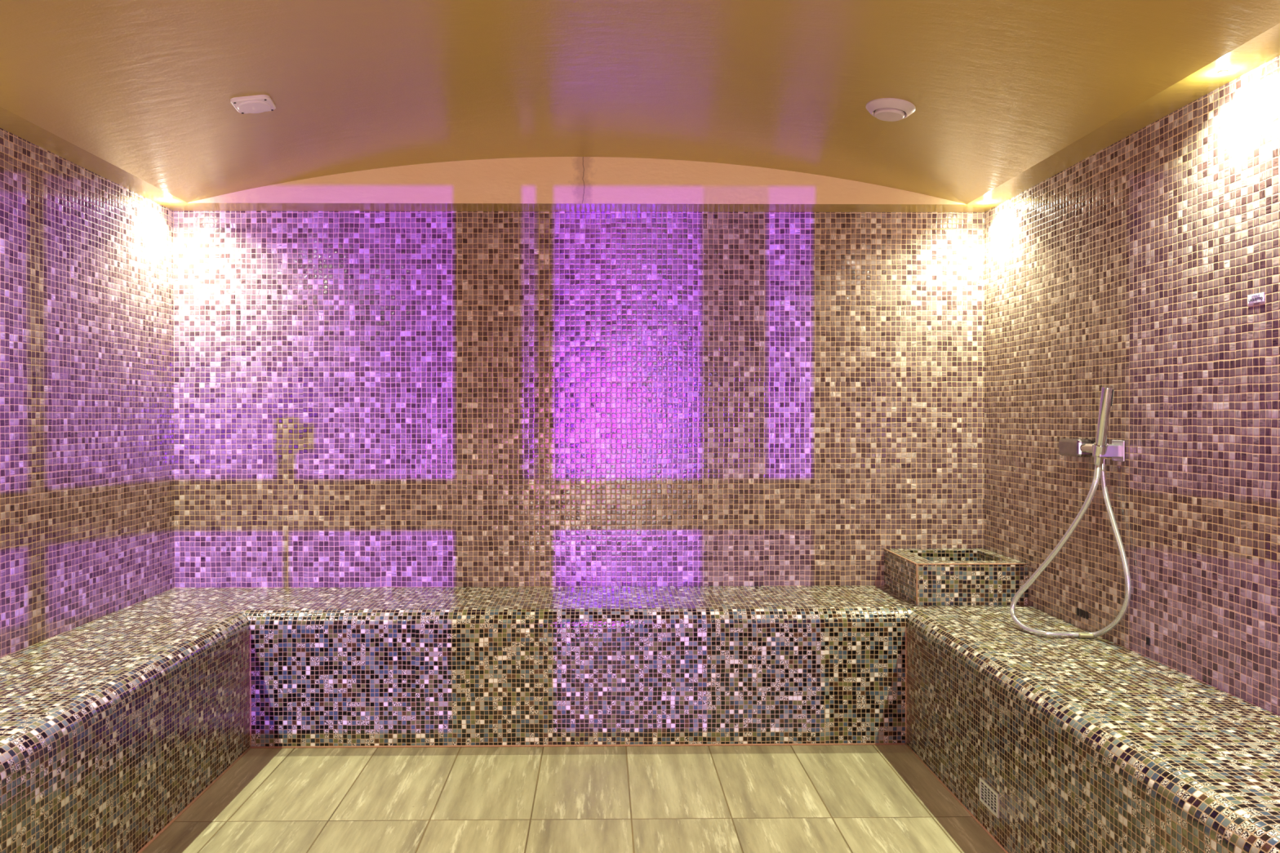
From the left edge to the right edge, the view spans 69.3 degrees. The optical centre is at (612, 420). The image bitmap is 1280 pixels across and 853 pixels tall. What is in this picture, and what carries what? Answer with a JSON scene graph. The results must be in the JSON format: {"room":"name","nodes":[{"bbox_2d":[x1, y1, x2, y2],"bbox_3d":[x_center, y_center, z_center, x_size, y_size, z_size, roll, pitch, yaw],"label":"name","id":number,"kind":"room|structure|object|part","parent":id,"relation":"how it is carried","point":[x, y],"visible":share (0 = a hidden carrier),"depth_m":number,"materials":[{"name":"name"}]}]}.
{"room":"spa","nodes":[
{"label":"spa","id":0,"kind":"room"},
{"bbox_2d":[0,128,174,657],"bbox_3d":[-1.826,0.005,1.728,0.120,2.342,4.100,0,0,-1],"label":"wall","id":1,"kind":"structure","parent":0,"point":[87,485],"depth_m":3.09,"materials":[{"name":"tile"}]},
{"bbox_2d":[141,745,1004,852],"bbox_3d":[-0.094,1.218,1.015,3.565,0.080,5.820,0,0,-1],"label":"floor","id":2,"kind":"structure","parent":0,"point":[775,798],"depth_m":2.82,"materials":[{"name":"stone"}]},
{"bbox_2d":[0,587,251,852],"bbox_3d":[-1.516,0.935,1.737,0.495,0.484,4.098,0,0,-1],"label":"tiled bench","id":3,"kind":"object","parent":2,"relation":"on","point":[113,726],"visible":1,"depth_m":2.55,"materials":[{"name":"tile"}]},
{"bbox_2d":[176,585,919,748],"bbox_3d":[-0.122,0.925,3.555,3.324,0.483,0.492,0,0,-1],"label":"tiled bench","id":4,"kind":"object","parent":2,"relation":"on","point":[362,667],"visible":0.95,"depth_m":3.32,"materials":[{"name":"tile"}]},
{"bbox_2d":[884,548,1028,605],"bbox_3d":[1.327,0.604,3.617,0.415,0.155,0.401,0,0,-1],"label":"basin","id":5,"kind":"object","parent":4,"relation":"on","point":[922,576],"visible":1,"depth_m":3.42,"materials":[{"name":"tile"}]},
{"bbox_2d":[905,604,1279,852],"bbox_3d":[1.314,0.932,1.768,0.487,0.484,4.091,0,0,-1],"label":"tiled bench","id":6,"kind":"object","parent":2,"relation":"on","point":[1098,744],"depth_m":2.30,"materials":[{"name":"tile"}]},
{"bbox_3d":[1.062,1.064,2.612,0.004,0.066,0.123,0,0,-1],"label":"floor vent grate","id":7,"kind":"part","parent":6,"relation":"part of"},
{"bbox_2d":[190,156,964,204],"bbox_3d":[-0.133,-0.949,3.650,3.075,0.186,0.001,0,0,-1],"label":"wall","id":8,"kind":"structure","parent":0,"point":[536,180],"depth_m":3.65,"materials":[{"name":"beige paint"}]},
{"bbox_2d":[173,210,984,587],"bbox_3d":[-0.130,-0.006,3.859,3.565,2.342,0.120,0,0,-1],"label":"wall","id":9,"kind":"structure","parent":0,"point":[362,398],"depth_m":3.80,"materials":[{"name":"tile"}]},
{"bbox_2d":[0,0,1279,212],"bbox_3d":[-0.104,-0.997,1.714,3.325,0.300,4.160,0,0,-1],"label":"ceiling","id":10,"kind":"structure","parent":0,"point":[1007,96],"depth_m":2.64,"materials":[{"name":"beige paint"}]},
{"bbox_2d":[230,94,275,113],"bbox_3d":[-1.089,-0.957,2.805,0.114,0.033,0.114,0,0,-8],"label":"ceiling speaker","id":11,"kind":"object","parent":10,"relation":"attached to","point":[257,104],"visible":1,"depth_m":2.78,"materials":[{"name":"white plastic"}]},
{"bbox_2d":[866,97,915,121],"bbox_3d":[0.854,-0.953,2.844,0.147,0.049,0.148,0,0,14],"label":"smoke detector","id":12,"kind":"object","parent":10,"relation":"attached to","point":[890,109],"visible":1,"depth_m":2.81,"materials":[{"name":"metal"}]},
{"bbox_2d":[1217,69,1228,74],"bbox_3d":[1.487,-0.850,2.255,0.023,0.004,0.023,0,0,-1],"label":"recessed light","id":13,"kind":"object","parent":10,"relation":"in","point":[1224,71],"visible":1,"depth_m":2.25,"materials":[{"name":"metal"}]},
{"bbox_2d":[983,55,1279,715],"bbox_3d":[1.618,0.002,1.770,0.120,2.342,4.100,0,0,-1],"label":"wall","id":14,"kind":"structure","parent":0,"point":[1133,268],"depth_m":2.62,"materials":[{"name":"tile"}]},
{"bbox_2d":[1076,607,1088,619],"bbox_3d":[1.543,0.634,3.039,0.002,0.025,0.072,0,0,-1],"label":"overflow slots","id":15,"kind":"object","parent":14,"relation":"attached to","point":[1080,612],"visible":1,"depth_m":3.04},
{"bbox_2d":[1058,438,1124,471],"bbox_3d":[1.503,0.108,2.945,0.082,0.097,0.312,0,0,-1],"label":"bracket","id":16,"kind":"object","parent":14,"relation":"attached to","point":[1075,447],"visible":0.84,"depth_m":2.91,"materials":[{"name":"silver metal"}]},
{"bbox_2d":[1009,465,1131,639],"bbox_3d":[1.433,0.407,2.916,0.108,0.556,0.394,0,0,-44],"label":"shower hose","id":17,"kind":"object","parent":16,"relation":"attached to","point":[1098,473],"visible":1,"depth_m":2.86,"materials":[{"name":"silver metal"}]},
{"bbox_2d":[1092,442,1107,456],"bbox_3d":[1.484,0.087,2.817,0.038,0.032,0.038,-5,22,0],"label":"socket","id":18,"kind":"object","parent":16,"relation":"attached to","point":[1097,451],"depth_m":2.80,"materials":[{"name":"silver metal"}]},
{"bbox_2d":[1093,385,1114,466],"bbox_3d":[1.478,0.017,2.788,0.033,0.247,0.119,0,0,13],"label":"shower","id":19,"kind":"object","parent":16,"relation":"attached to","point":[1107,391],"visible":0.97,"depth_m":2.77,"materials":[{"name":"silver metal"}]},
{"bbox_3d":[1.510,0.093,2.827,0.070,0.039,0.045,0,0,-1],"label":"holder arm","id":20,"kind":"part","parent":16,"relation":"part of","materials":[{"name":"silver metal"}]},
{"bbox_3d":[1.542,0.092,2.823,0.005,0.064,0.066,0,0,-1],"label":"wall plate","id":21,"kind":"part","parent":16,"relation":"part of","materials":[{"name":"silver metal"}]},
{"bbox_2d":[1247,292,1264,303],"bbox_3d":[1.551,-0.295,2.232,0.002,0.022,0.056,0,0,-1],"label":"wall label","id":22,"kind":"object","parent":14,"relation":"attached to","point":[1259,297],"visible":1,"depth_m":2.23,"materials":[{"name":"white plastic"}]}
]}

